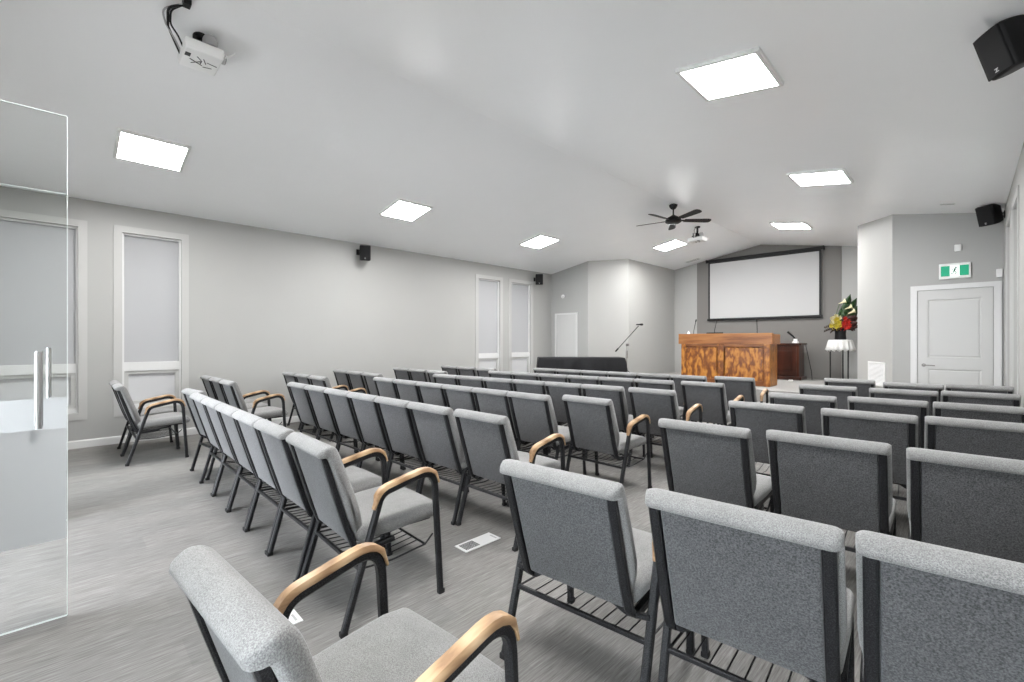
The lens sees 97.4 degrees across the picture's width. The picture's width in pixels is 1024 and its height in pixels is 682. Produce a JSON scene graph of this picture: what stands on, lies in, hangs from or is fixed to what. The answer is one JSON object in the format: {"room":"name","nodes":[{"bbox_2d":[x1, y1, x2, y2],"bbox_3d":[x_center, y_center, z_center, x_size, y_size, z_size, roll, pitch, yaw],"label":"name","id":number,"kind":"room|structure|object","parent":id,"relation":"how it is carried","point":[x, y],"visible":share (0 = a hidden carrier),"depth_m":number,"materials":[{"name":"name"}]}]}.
{"room":"church","nodes":[
{"label":"church","id":0,"kind":"room"},
{"bbox_2d":[0,186,551,440],"bbox_3d":[-2.590,-0.243,8.613,10.130,3.186,0.150,0,0,-45],"label":"wall","id":1,"kind":"structure","parent":0,"point":[264,304],"depth_m":7.38,"materials":[{"name":"paint"}]},
{"bbox_2d":[0,209,86,420],"bbox_3d":[-5.750,-0.265,5.444,0.890,2.520,0.112,0,0,-45],"label":"window","id":2,"kind":"structure","parent":1,"relation":"in","point":[33,255],"depth_m":5.51,"materials":[{"name":"glass"}]},
{"bbox_2d":[114,225,188,416],"bbox_3d":[-4.968,-0.265,6.218,0.810,2.520,0.112,0,0,-45],"label":"window","id":3,"kind":"structure","parent":1,"relation":"in","point":[151,274],"depth_m":6.23,"materials":[{"name":"glass"}]},
{"bbox_2d":[68,416,299,449],"bbox_3d":[-2.532,1.300,8.555,10.130,0.100,0.014,0,0,-45],"label":"baseboard","id":4,"kind":"structure","parent":1,"relation":"attached to","point":[85,443],"depth_m":5.92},
{"bbox_2d":[476,274,502,370],"bbox_3d":[-0.560,-0.265,10.577,0.850,2.520,0.112,0,0,-45],"label":"window","id":5,"kind":"structure","parent":1,"relation":"in","point":[487,291],"depth_m":10.62,"materials":[{"name":"glass"}]},
{"bbox_2d":[509,279,532,372],"bbox_3d":[0.201,-0.265,11.330,0.870,2.520,0.112,0,0,-45],"label":"window","id":6,"kind":"structure","parent":1,"relation":"in","point":[519,294],"depth_m":11.38,"materials":[{"name":"glass"}]},
{"bbox_2d":[0,414,908,681],"bbox_3d":[1.554,1.400,6.819,14.200,0.100,8.830,0,0,-45],"label":"floor","id":7,"kind":"structure","parent":0,"point":[128,619],"depth_m":2.50,"materials":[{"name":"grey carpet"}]},
{"bbox_2d":[109,380,179,454],"bbox_3d":[-4.579,0.919,5.626,0.669,0.868,0.502,0,0,-45],"label":"chair","id":8,"kind":"object","parent":7,"relation":"on","point":[165,409],"visible":0.34,"depth_m":5.61,"materials":[{"name":"grey fabric"}]},
{"bbox_2d":[112,383,189,466],"bbox_3d":[-4.185,0.920,5.228,0.669,0.869,0.618,0,0,-45],"label":"armchair","id":9,"kind":"object","parent":7,"relation":"on","point":[138,422],"visible":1,"depth_m":5.12,"materials":[{"name":"grey fabric"}]},
{"bbox_2d":[181,388,218,479],"bbox_3d":[-2.990,0.919,4.708,0.502,0.868,0.669,0,0,40],"label":"chair","id":10,"kind":"object","parent":7,"relation":"on","point":[187,392],"visible":0.33,"depth_m":4.59,"materials":[{"name":"grey fabric"}]},
{"bbox_2d":[189,393,234,494],"bbox_3d":[-2.609,0.919,4.267,0.669,0.868,0.502,0,0,-45],"label":"chair","id":11,"kind":"object","parent":7,"relation":"on","point":[196,398],"visible":0.38,"depth_m":4.12,"materials":[{"name":"grey fabric"}]},
{"bbox_2d":[201,397,251,511],"bbox_3d":[-2.254,0.919,3.908,0.669,0.868,0.502,0,0,-45],"label":"chair","id":12,"kind":"object","parent":7,"relation":"on","point":[209,403],"visible":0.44,"depth_m":3.75,"materials":[{"name":"grey fabric"}]},
{"bbox_2d":[209,377,268,419],"bbox_3d":[-3.672,0.919,6.117,0.669,0.868,0.502,0,0,-45],"label":"chair","id":13,"kind":"object","parent":7,"relation":"on","point":[218,391],"visible":0.27,"depth_m":5.96,"materials":[{"name":"grey fabric"}]},
{"bbox_2d":[215,403,271,530],"bbox_3d":[-1.899,0.919,3.549,0.669,0.868,0.502,0,0,-45],"label":"chair","id":14,"kind":"object","parent":7,"relation":"on","point":[225,411],"visible":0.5,"depth_m":3.38,"materials":[{"name":"grey fabric"}]},
{"bbox_2d":[219,379,287,426],"bbox_3d":[-3.277,0.920,5.718,0.669,0.869,0.618,0,0,-45],"label":"armchair","id":15,"kind":"object","parent":7,"relation":"on","point":[233,395],"visible":0.53,"depth_m":5.59,"materials":[{"name":"grey fabric"}]},
{"bbox_2d":[232,410,351,554],"bbox_3d":[-1.544,0.919,3.190,0.669,0.868,0.502,0,0,-45],"label":"chair","id":16,"kind":"object","parent":7,"relation":"on","point":[245,421],"visible":0.44,"depth_m":3.02,"materials":[{"name":"grey fabric"}]},
{"bbox_2d":[253,419,385,581],"bbox_3d":[-1.188,0.919,2.831,0.669,0.868,0.502,0,0,-45],"label":"chair","id":17,"kind":"object","parent":7,"relation":"on","point":[278,453],"visible":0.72,"depth_m":2.66,"materials":[{"name":"grey fabric"}]},
{"bbox_2d":[287,382,354,452],"bbox_3d":[-2.259,0.919,5.392,0.502,0.868,0.669,0,0,44],"label":"chair","id":18,"kind":"object","parent":7,"relation":"on","point":[300,399],"visible":0.52,"depth_m":5.21,"materials":[{"name":"grey fabric"}]},
{"bbox_2d":[309,375,366,441],"bbox_3d":[-2.474,0.920,6.428,0.669,0.869,0.618,0,0,-45],"label":"armchair","id":19,"kind":"object","parent":7,"relation":"on","point":[321,381],"visible":0.24,"depth_m":6.25,"materials":[{"name":"grey fabric"}]},
{"bbox_2d":[304,385,376,460],"bbox_3d":[-1.894,0.919,5.043,0.502,0.868,0.669,0,0,44],"label":"chair","id":20,"kind":"object","parent":7,"relation":"on","point":[317,398],"visible":0.6,"depth_m":4.87,"materials":[{"name":"grey fabric"}]},
{"bbox_2d":[169,542,519,681],"bbox_3d":[-0.388,0.920,1.125,0.618,0.869,0.669,0,0,41],"label":"armchair","id":21,"kind":"object","parent":7,"relation":"on","point":[247,638],"visible":1,"depth_m":1.06,"materials":[{"name":"grey fabric"}]},
{"bbox_2d":[346,371,367,393],"bbox_3d":[-2.308,0.919,7.425,0.669,0.868,0.502,0,0,-45],"label":"chair","id":22,"kind":"object","parent":7,"relation":"on","point":[356,379],"visible":0.21,"depth_m":7.19,"materials":[{"name":"grey fabric"}]},
{"bbox_2d":[324,388,401,469],"bbox_3d":[-1.530,0.919,4.694,0.502,0.868,0.669,0,0,44],"label":"chair","id":23,"kind":"object","parent":7,"relation":"on","point":[339,403],"visible":0.58,"depth_m":4.51,"materials":[{"name":"grey fabric"}]},
{"bbox_2d":[286,432,444,638],"bbox_3d":[-0.792,0.920,2.429,0.669,0.869,0.618,0,0,-43],"label":"armchair","id":24,"kind":"object","parent":7,"relation":"on","point":[388,507],"visible":0.94,"depth_m":2.28,"materials":[{"name":"grey fabric"}]},
{"bbox_2d":[373,377,397,398],"bbox_3d":[-1.478,0.919,6.146,0.502,0.868,0.669,0,0,44],"label":"chair","id":25,"kind":"object","parent":7,"relation":"on","point":[385,387],"visible":0.22,"depth_m":5.92,"materials":[{"name":"grey fabric"}]},
{"bbox_2d":[347,392,429,479],"bbox_3d":[-1.165,0.919,4.345,0.502,0.868,0.669,0,0,44],"label":"chair","id":26,"kind":"object","parent":7,"relation":"on","point":[364,408],"visible":0.62,"depth_m":4.15,"materials":[{"name":"grey fabric"}]},
{"bbox_2d":[393,379,420,402],"bbox_3d":[-1.113,0.919,5.797,0.502,0.868,0.669,0,0,44],"label":"chair","id":27,"kind":"object","parent":7,"relation":"on","point":[407,390],"visible":0.25,"depth_m":5.57,"materials":[{"name":"grey fabric"}]},
{"bbox_2d":[374,396,464,492],"bbox_3d":[-0.800,0.919,3.996,0.502,0.868,0.669,0,0,44],"label":"chair","id":28,"kind":"object","parent":7,"relation":"on","point":[395,416],"visible":0.62,"depth_m":3.81,"materials":[{"name":"grey fabric"}]},
{"bbox_2d":[416,381,447,406],"bbox_3d":[-0.747,0.919,5.449,0.502,0.868,0.669,0,0,44],"label":"chair","id":29,"kind":"object","parent":7,"relation":"on","point":[430,393],"visible":0.15,"depth_m":5.22,"materials":[{"name":"grey fabric"}]},
{"bbox_2d":[407,402,506,524],"bbox_3d":[-0.435,0.919,3.647,0.502,0.868,0.669,0,0,44],"label":"chair","id":30,"kind":"object","parent":7,"relation":"on","point":[435,426],"visible":0.77,"depth_m":3.42,"materials":[{"name":"grey fabric"}]},
{"bbox_2d":[442,384,476,410],"bbox_3d":[-0.382,0.919,5.101,0.502,0.868,0.669,0,0,44],"label":"chair","id":31,"kind":"object","parent":7,"relation":"on","point":[457,397],"visible":0.23,"depth_m":4.87,"materials":[{"name":"grey fabric"}]},
{"bbox_2d":[456,375,484,387],"bbox_3d":[-0.392,0.919,6.444,0.502,0.868,0.669,0,0,39],"label":"chair","id":32,"kind":"object","parent":7,"relation":"on","point":[470,381],"visible":0.2,"depth_m":6.19,"materials":[{"name":"grey fabric"}]},
{"bbox_2d":[455,532,500,552],"bbox_3d":[-0.226,1.345,3.011,0.300,0.008,0.125,0,0,-45],"label":"floor vent","id":33,"kind":"object","parent":7,"relation":"in","point":[470,545],"visible":1,"depth_m":3.00,"materials":[{"name":"white"}]},
{"bbox_2d":[483,377,515,442],"bbox_3d":[-0.001,0.919,6.125,0.502,0.868,0.669,0,0,39],"label":"chair","id":34,"kind":"object","parent":7,"relation":"on","point":[489,382],"visible":0.2,"depth_m":5.87,"materials":[{"name":"grey fabric"}]},
{"bbox_2d":[472,387,545,454],"bbox_3d":[-0.016,0.919,4.752,0.502,0.868,0.669,0,0,44],"label":"chair","id":35,"kind":"object","parent":7,"relation":"on","point":[492,401],"visible":0.36,"depth_m":4.51,"materials":[{"name":"grey fabric"}]},
{"bbox_2d":[453,409,565,551],"bbox_3d":[-0.020,0.920,3.270,0.618,0.869,0.669,0,0,44],"label":"armchair","id":36,"kind":"object","parent":7,"relation":"on","point":[487,439],"visible":0.77,"depth_m":3.11,"materials":[{"name":"grey fabric"}]},
{"bbox_2d":[512,379,569,444],"bbox_3d":[0.391,0.919,5.806,0.502,0.868,0.669,0,0,39],"label":"chair","id":37,"kind":"object","parent":7,"relation":"on","point":[527,386],"visible":0.21,"depth_m":5.56,"materials":[{"name":"grey fabric"}]},
{"bbox_2d":[507,391,585,474],"bbox_3d":[0.350,0.919,4.404,0.502,0.868,0.669,0,0,44],"label":"chair","id":38,"kind":"object","parent":7,"relation":"on","point":[534,418],"visible":0.8,"depth_m":4.22,"materials":[{"name":"grey fabric"}]},
{"bbox_2d":[545,381,585,452],"bbox_3d":[0.782,0.919,5.487,0.502,0.868,0.669,0,0,39],"label":"chair","id":39,"kind":"object","parent":7,"relation":"on","point":[556,390],"visible":0.28,"depth_m":5.33,"materials":[{"name":"grey fabric"}]},
{"bbox_2d":[499,459,695,681],"bbox_3d":[0.353,0.920,1.910,0.649,0.869,0.669,0,0,40],"label":"armchair","id":40,"kind":"object","parent":7,"relation":"on","point":[575,530],"visible":0.88,"depth_m":1.68,"materials":[{"name":"grey fabric"}]},
{"bbox_2d":[562,395,651,488],"bbox_3d":[0.852,0.920,4.117,0.669,0.869,0.618,0,0,-45],"label":"armchair","id":41,"kind":"object","parent":7,"relation":"on","point":[592,421],"visible":0.96,"depth_m":3.94,"materials":[{"name":"grey fabric"}]},
{"bbox_2d":[581,384,644,456],"bbox_3d":[1.174,0.919,5.168,0.502,0.868,0.669,0,0,39],"label":"chair","id":42,"kind":"object","parent":7,"relation":"on","point":[616,394],"visible":0.34,"depth_m":4.89,"materials":[{"name":"grey fabric"}]},
{"bbox_2d":[599,377,635,434],"bbox_3d":[1.574,0.919,6.216,0.502,0.868,0.669,0,0,39],"label":"chair","id":43,"kind":"object","parent":7,"relation":"on","point":[626,383],"visible":0.16,"depth_m":5.95,"materials":[{"name":"grey fabric"}]},
{"bbox_2d":[634,379,685,437],"bbox_3d":[1.968,0.919,5.900,0.502,0.868,0.669,0,0,39],"label":"chair","id":44,"kind":"object","parent":7,"relation":"on","point":[641,383],"visible":0.21,"depth_m":5.66,"materials":[{"name":"grey fabric"}]},
{"bbox_2d":[626,387,702,465],"bbox_3d":[1.620,0.920,4.798,0.618,0.869,0.669,0,0,44],"label":"armchair","id":45,"kind":"object","parent":7,"relation":"on","point":[655,403],"visible":0.6,"depth_m":4.62,"materials":[{"name":"grey fabric"}]},
{"bbox_2d":[670,374,718,424],"bbox_3d":[2.681,0.919,6.589,0.502,0.868,0.669,0,0,41],"label":"chair","id":46,"kind":"object","parent":7,"relation":"on","point":[677,379],"visible":0.26,"depth_m":6.45,"materials":[{"name":"grey fabric"}]},
{"bbox_2d":[681,381,743,425],"bbox_3d":[2.453,0.920,5.548,0.618,0.869,0.669,0,0,43],"label":"armchair","id":47,"kind":"object","parent":7,"relation":"on","point":[712,397],"visible":0.59,"depth_m":5.34,"materials":[{"name":"grey fabric"}]},
{"bbox_2d":[658,418,773,512],"bbox_3d":[1.317,0.919,2.871,0.527,0.868,0.669,0,0,42],"label":"chair","id":48,"kind":"object","parent":7,"relation":"on","point":[715,462],"visible":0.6,"depth_m":2.66,"materials":[{"name":"grey fabric"}]},
{"bbox_2d":[658,372,823,401],"bbox_3d":[5.170,1.130,10.401,3.580,0.440,5.720,0,0,-45],"label":"platform","id":49,"kind":"object","parent":7,"relation":"on","point":[783,386],"visible":0.04,"depth_m":9.00,"materials":[{"name":"carpet"}]},
{"bbox_2d":[679,333,779,386],"bbox_3d":[4.636,0.375,9.711,0.540,1.070,1.910,0,0,-45],"label":"pulpit","id":50,"kind":"object","parent":49,"relation":"on","point":[749,355],"visible":0.79,"depth_m":9.42,"materials":[{"name":"orange wood"}]},
{"bbox_2d":[777,343,806,380],"bbox_3d":[6.352,0.480,10.994,0.545,0.860,1.340,0,0,-45],"label":"base cabinet","id":51,"kind":"object","parent":49,"relation":"on","point":[790,356],"visible":0.31,"depth_m":10.53,"materials":[{"name":"brown wood"}]},
{"bbox_2d":[830,350,848,378],"bbox_3d":[7.285,0.445,9.983,0.420,0.930,0.420,0,0,-45],"label":"plant stand","id":52,"kind":"object","parent":49,"relation":"on","point":[842,350],"visible":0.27,"depth_m":10.04,"materials":[{"name":"black plastic"}]},
{"bbox_2d":[825,340,855,351],"bbox_3d":[7.287,0.102,9.981,0.558,0.261,0.561,0,0,-45],"label":"tablecloth","id":53,"kind":"object","parent":52,"relation":"on","point":[839,345],"visible":0.93,"depth_m":9.80,"materials":[{"name":"white fabric"}]},
{"bbox_2d":[834,328,845,339],"bbox_3d":[7.285,-0.154,9.983,0.236,0.250,0.236,0,0,-45],"label":"vase","id":54,"kind":"object","parent":53,"relation":"on","point":[839,335],"visible":0.83,"depth_m":9.90,"materials":[{"name":"ceramic"}]},
{"bbox_2d":[824,294,857,332],"bbox_3d":[7.330,-0.608,9.933,0.870,0.883,0.359,0,0,-12],"label":"flower bouquet","id":55,"kind":"object","parent":54,"relation":"in","point":[846,318],"visible":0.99,"depth_m":9.90,"materials":[{"name":"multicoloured plant"}]},
{"bbox_2d":[713,376,768,423],"bbox_3d":[3.190,0.920,6.302,0.618,0.869,0.669,0,0,41],"label":"armchair","id":56,"kind":"object","parent":7,"relation":"on","point":[734,386],"visible":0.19,"depth_m":6.05,"materials":[{"name":"grey fabric"}]},
{"bbox_2d":[645,488,854,681],"bbox_3d":[0.834,0.919,1.545,0.527,0.868,0.669,0,0,40],"label":"chair","id":57,"kind":"object","parent":7,"relation":"on","point":[768,586],"visible":1,"depth_m":1.32,"materials":[{"name":"grey fabric"}]},
{"bbox_2d":[728,400,806,476],"bbox_3d":[2.161,0.919,3.724,0.527,0.868,0.669,0,0,41],"label":"chair","id":58,"kind":"object","parent":7,"relation":"on","point":[759,418],"visible":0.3,"depth_m":3.53,"materials":[{"name":"grey fabric"}]},
{"bbox_2d":[769,392,836,434],"bbox_3d":[2.827,0.919,4.316,0.527,0.868,0.669,0,0,41],"label":"chair","id":59,"kind":"object","parent":7,"relation":"on","point":[813,404],"visible":0.23,"depth_m":4.07,"materials":[{"name":"grey fabric"}]},
{"bbox_2d":[799,384,857,409],"bbox_3d":[3.632,0.919,5.137,0.527,0.868,0.669,0,0,41],"label":"chair","id":60,"kind":"object","parent":7,"relation":"on","point":[841,392],"visible":0.19,"depth_m":4.87,"materials":[{"name":"grey fabric"}]},
{"bbox_2d":[766,430,896,552],"bbox_3d":[1.787,0.919,2.509,0.527,0.868,0.669,0,0,42],"label":"chair","id":61,"kind":"object","parent":7,"relation":"on","point":[843,483],"visible":0.78,"depth_m":2.30,"materials":[{"name":"grey fabric"}]},
{"bbox_2d":[824,378,875,396],"bbox_3d":[4.500,0.919,5.967,0.527,0.868,0.669,0,0,42],"label":"chair","id":62,"kind":"object","parent":7,"relation":"on","point":[863,386],"visible":0.22,"depth_m":5.69,"materials":[{"name":"grey fabric"}]},
{"bbox_2d":[821,408,917,500],"bbox_3d":[2.635,0.919,3.316,0.527,0.868,0.669,0,0,41],"label":"chair","id":63,"kind":"object","parent":7,"relation":"on","point":[900,431],"visible":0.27,"depth_m":3.06,"materials":[{"name":"grey fabric"}]},
{"bbox_2d":[847,396,928,447],"bbox_3d":[3.350,0.919,4.015,0.527,0.868,0.669,0,0,41],"label":"chair","id":64,"kind":"object","parent":7,"relation":"on","point":[918,408],"visible":0.25,"depth_m":3.74,"materials":[{"name":"grey fabric"}]},
{"bbox_2d":[869,388,938,415],"bbox_3d":[4.103,0.919,4.732,0.527,0.868,0.669,0,0,41],"label":"chair","id":65,"kind":"object","parent":7,"relation":"on","point":[921,395],"visible":0.27,"depth_m":4.47,"materials":[{"name":"grey fabric"}]},
{"bbox_2d":[883,382,943,401],"bbox_3d":[4.801,0.919,5.392,0.527,0.868,0.669,0,0,42],"label":"chair","id":66,"kind":"object","parent":7,"relation":"on","point":[889,385],"visible":0.16,"depth_m":5.14,"materials":[{"name":"grey fabric"}]},
{"bbox_2d":[855,530,1023,681],"bbox_3d":[1.270,0.919,1.211,0.527,0.868,0.669,0,0,40],"label":"chair","id":67,"kind":"object","parent":7,"relation":"on","point":[927,612],"visible":1,"depth_m":1.07,"materials":[{"name":"grey fabric"}]},
{"bbox_2d":[906,447,1023,562],"bbox_3d":[2.195,0.919,2.097,0.527,0.868,0.669,0,0,42],"label":"chair","id":68,"kind":"object","parent":7,"relation":"on","point":[972,503],"visible":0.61,"depth_m":1.95,"materials":[{"name":"grey fabric"}]},
{"bbox_2d":[924,416,1023,459],"bbox_3d":[3.074,0.919,2.971,0.527,0.868,0.669,0,0,41],"label":"chair","id":69,"kind":"object","parent":7,"relation":"on","point":[999,439],"visible":0.3,"depth_m":2.77,"materials":[{"name":"grey fabric"}]},
{"bbox_2d":[933,402,1023,422],"bbox_3d":[3.771,0.919,3.660,0.527,0.868,0.669,0,0,41],"label":"chair","id":70,"kind":"object","parent":7,"relation":"on","point":[1013,414],"visible":0.16,"depth_m":3.43,"materials":[{"name":"grey fabric"}]},
{"bbox_2d":[945,384,1013,393],"bbox_3d":[5.323,0.919,5.163,0.527,0.868,0.669,0,0,42],"label":"chair","id":71,"kind":"object","parent":7,"relation":"on","point":[948,387],"visible":0.2,"depth_m":4.92,"materials":[{"name":"grey fabric"}]},
{"bbox_2d":[941,391,1020,406],"bbox_3d":[4.602,0.919,4.469,0.527,0.868,0.669,0,0,41],"label":"chair","id":72,"kind":"object","parent":7,"relation":"on","point":[999,399],"visible":0.18,"depth_m":4.22,"materials":[{"name":"grey fabric"}]},
{"bbox_3d":[1.527,0.859,10.086,1.860,0.982,0.560,0,0,0],"label":"folding table","id":73,"kind":"object","parent":7,"relation":"on","visible":0},
{"bbox_2d":[536,357,627,371],"bbox_3d":[1.529,0.851,10.083,2.024,0.975,0.684,0,0,0],"label":"tablecloth","id":74,"kind":"object","parent":73,"relation":"on","point":[615,364],"visible":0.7,"depth_m":9.79,"materials":[{"name":"black fabric"}]},
{"bbox_2d":[0,0,1023,273],"bbox_3d":[1.604,-2.180,6.868,14.240,0.870,8.830,0,0,-45],"label":"ceiling","id":75,"kind":"structure","parent":0,"point":[574,122],"depth_m":4.39,"materials":[{"name":"paint"}]},
{"bbox_2d":[113,128,191,171],"bbox_3d":[-3.917,-2.058,4.899,0.610,0.130,0.605,0,0,-45],"label":"ceiling light","id":76,"kind":"object","parent":75,"relation":"attached to","point":[131,146],"visible":1,"depth_m":4.86,"materials":[{"name":"white plastic"}]},
{"bbox_2d":[162,0,235,75],"bbox_3d":[-2.421,-2.334,3.482,0.474,0.259,0.505,0,0,-45],"label":"projector","id":77,"kind":"object","parent":75,"relation":"hanging from","point":[201,52],"visible":1,"depth_m":3.50,"materials":[{"name":"white plastic"}]},
{"bbox_2d":[189,57,216,68],"bbox_3d":[-2.469,-2.207,3.580,0.138,0.003,0.159,0,0,19],"label":"vent","id":78,"kind":"object","parent":77,"relation":"attached to","point":[201,62],"depth_m":3.57,"materials":[{"name":"grey"}]},
{"bbox_2d":[379,198,432,221],"bbox_3d":[-1.677,-2.058,7.114,0.610,0.130,0.605,0,0,-45],"label":"ceiling light","id":79,"kind":"object","parent":75,"relation":"attached to","point":[402,209],"visible":1,"depth_m":7.07,"materials":[{"name":"white"}]},
{"bbox_2d":[519,234,559,248],"bbox_3d":[0.577,-2.058,9.343,0.610,0.130,0.605,0,0,-45],"label":"ceiling light","id":80,"kind":"object","parent":75,"relation":"attached to","point":[539,241],"visible":1,"depth_m":9.30,"materials":[{"name":"white"}]},
{"bbox_2d":[652,239,687,251],"bbox_3d":[3.759,-2.274,10.704,0.610,0.130,0.605,0,0,-45],"label":"ceiling light","id":81,"kind":"object","parent":75,"relation":"attached to","point":[675,243],"visible":1,"depth_m":10.66,"materials":[{"name":"white"}]},
{"bbox_2d":[655,241,684,250],"bbox_3d":[3.760,-2.271,10.704,0.544,0.020,0.544,0,-10,-45],"label":"diffuser","id":82,"kind":"object","parent":81,"relation":"attached to","point":[669,245],"depth_m":10.67,"materials":[{"name":"white"}]},
{"bbox_2d":[638,203,710,229],"bbox_3d":[2.906,-2.320,8.222,1.301,0.365,1.312,0,0,-45],"label":"ceiling fan","id":83,"kind":"object","parent":75,"relation":"hanging from","point":[673,219],"visible":1,"depth_m":8.16,"materials":[{"name":"black plastic"}]},
{"bbox_2d":[675,47,783,101],"bbox_3d":[1.704,-2.064,3.524,0.610,0.130,0.605,0,0,-45],"label":"ceiling light","id":84,"kind":"object","parent":75,"relation":"attached to","point":[750,70],"visible":1,"depth_m":3.47,"materials":[{"name":"white"}]},
{"bbox_2d":[769,222,812,228],"bbox_3d":[5.442,-2.252,8.775,0.610,0.130,0.605,0,0,-45],"label":"ceiling light","id":85,"kind":"object","parent":75,"relation":"attached to","point":[779,225],"visible":1,"depth_m":8.72,"materials":[{"name":"white"}]},
{"bbox_2d":[786,168,853,186],"bbox_3d":[3.905,-2.064,5.701,0.610,0.130,0.605,0,0,-45],"label":"ceiling light","id":86,"kind":"object","parent":75,"relation":"attached to","point":[829,176],"visible":1,"depth_m":5.65,"materials":[{"name":"white"}]},
{"bbox_2d":[791,171,849,185],"bbox_3d":[3.904,-2.061,5.701,0.544,0.020,0.544,0,10,-45],"label":"diffuser","id":87,"kind":"object","parent":86,"relation":"attached to","point":[807,178],"depth_m":5.66,"materials":[{"name":"white"}]},
{"bbox_2d":[552,261,587,356],"bbox_3d":[1.483,-0.344,11.804,0.150,3.388,1.340,0,0,-45],"label":"wall","id":88,"kind":"structure","parent":0,"point":[572,282],"depth_m":11.57,"materials":[{"name":"paint"}]},
{"bbox_2d":[555,312,577,356],"bbox_3d":[1.413,0.310,11.753,0.026,2.080,0.743,0,0,-45],"label":"door","id":89,"kind":"structure","parent":88,"relation":"in","point":[566,324],"depth_m":11.74,"materials":[{"name":"paint"}]},
{"bbox_2d":[588,259,628,370],"bbox_3d":[2.429,-0.394,11.473,1.118,3.489,0.150,0,0,-13],"label":"wall","id":90,"kind":"structure","parent":0,"point":[608,280],"depth_m":11.40,"materials":[{"name":"paint"}]},
{"bbox_2d":[629,259,673,373],"bbox_3d":[3.849,-0.394,12.477,2.560,3.489,0.150,0,0,-45],"label":"wall","id":91,"kind":"structure","parent":0,"point":[651,287],"depth_m":12.35,"materials":[{"name":"paint"}]},
{"bbox_2d":[674,246,857,378],"bbox_3d":[6.514,-0.593,11.709,0.150,3.886,4.690,0,0,-45],"label":"wall","id":92,"kind":"structure","parent":0,"point":[685,278],"depth_m":12.92,"materials":[{"name":"paint"}]},
{"bbox_2d":[697,245,841,378],"bbox_3d":[6.467,-0.550,11.642,0.012,4.300,3.370,0,0,-45],"label":"wall","id":93,"kind":"structure","parent":0,"point":[810,331],"depth_m":10.89,"materials":[{"name":"paint"}]},
{"bbox_2d":[706,245,824,320],"bbox_3d":[6.409,-1.404,11.606,0.120,1.697,2.760,0,0,-45],"label":"projection screen","id":94,"kind":"object","parent":93,"relation":"attached to","point":[786,284],"visible":1,"depth_m":11.49,"materials":[{"name":"fabric"}]},
{"bbox_2d":[858,215,891,387],"bbox_3d":[6.224,-0.393,7.634,0.150,3.485,1.108,0,0,14],"label":"wall","id":95,"kind":"structure","parent":0,"point":[874,237],"depth_m":7.63,"materials":[{"name":"paint"}]},
{"bbox_2d":[868,361,884,386],"bbox_3d":[6.124,0.550,7.563,0.016,0.400,0.530,0,0,14],"label":"air vent","id":96,"kind":"object","parent":95,"relation":"in","point":[876,364],"visible":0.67,"depth_m":7.52,"materials":[{"name":"white plastic"}]},
{"bbox_2d":[892,212,1003,385],"bbox_3d":[6.539,-0.344,6.692,0.150,3.388,1.340,0,0,-45],"label":"wall","id":97,"kind":"structure","parent":0,"point":[920,242],"depth_m":6.82,"materials":[{"name":"paint"}]},
{"bbox_2d":[939,262,970,279],"bbox_3d":[6.492,-1.030,6.600,0.046,0.225,0.335,0,0,-45],"label":"exit sign","id":98,"kind":"object","parent":97,"relation":"attached to","point":[962,269],"visible":1,"depth_m":6.58,"materials":[{"name":"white plastic"}]},
{"bbox_2d":[910,281,1001,390],"bbox_3d":[6.479,0.255,6.600,0.068,2.190,0.955,0,0,-45],"label":"door","id":99,"kind":"structure","parent":97,"relation":"in","point":[955,325],"depth_m":6.60,"materials":[{"name":"paint"}]},
{"bbox_2d":[1004,143,1023,406],"bbox_3d":[3.303,-0.243,2.655,10.130,3.186,0.150,0,0,-45],"label":"wall","id":100,"kind":"structure","parent":0,"point":[1018,179],"depth_m":4.92,"materials":[{"name":"paint"}]},
{"bbox_2d":[975,204,1004,226],"bbox_3d":[6.481,-1.692,6.053,0.393,0.290,0.190,0,0,-10],"label":"loudspeaker","id":101,"kind":"object","parent":100,"relation":"attached to","point":[990,214],"visible":0.95,"depth_m":5.98,"materials":[{"name":"black plastic"}]},
{"bbox_2d":[975,205,994,226],"bbox_3d":[6.330,-1.672,6.028,0.088,0.249,0.176,0,0,-10],"label":"grille","id":102,"kind":"object","parent":101,"relation":"attached to","point":[985,214],"depth_m":6.01,"materials":[{"name":"black plastic"}]},
{"bbox_2d":[973,14,1023,81],"bbox_3d":[2.907,-1.687,2.575,0.357,0.293,0.190,0,0,13],"label":"loudspeaker","id":103,"kind":"object","parent":100,"relation":"attached to","point":[1000,50],"visible":1,"depth_m":2.54,"materials":[{"name":"black plastic"}]},
{"bbox_2d":[1006,208,1011,386],"bbox_3d":[6.050,-0.265,5.416,0.870,2.520,0.112,0,0,-45],"label":"window","id":104,"kind":"structure","parent":100,"relation":"in","point":[1009,217],"depth_m":5.15,"materials":[{"name":"paint"}]},
{"bbox_2d":[1012,185,1018,393],"bbox_3d":[5.290,-0.265,4.663,0.850,2.520,0.112,0,0,-45],"label":"window","id":105,"kind":"structure","parent":100,"relation":"in","point":[1016,196],"depth_m":4.41,"materials":[{"name":"paint"}]},
{"bbox_3d":[-3.298,-0.593,2.019,0.150,3.886,8.530,0,0,-45],"label":"wall","id":106,"kind":"structure","parent":0,"visible":0},
{"bbox_2d":[0,183,66,468],"bbox_3d":[-3.626,0.121,3.081,0.827,2.439,0.123,0,0,-45],"label":"door","id":107,"kind":"structure","parent":106,"relation":"in","point":[15,415],"depth_m":3.25,"materials":[{"name":"clear glass"}]},
{"bbox_2d":[0,99,67,635],"bbox_3d":[-2.469,0.121,1.911,0.827,2.439,0.123,0,0,-45],"label":"door","id":108,"kind":"structure","parent":106,"relation":"in","point":[33,462],"depth_m":2.11,"materials":[{"name":"clear glass"}]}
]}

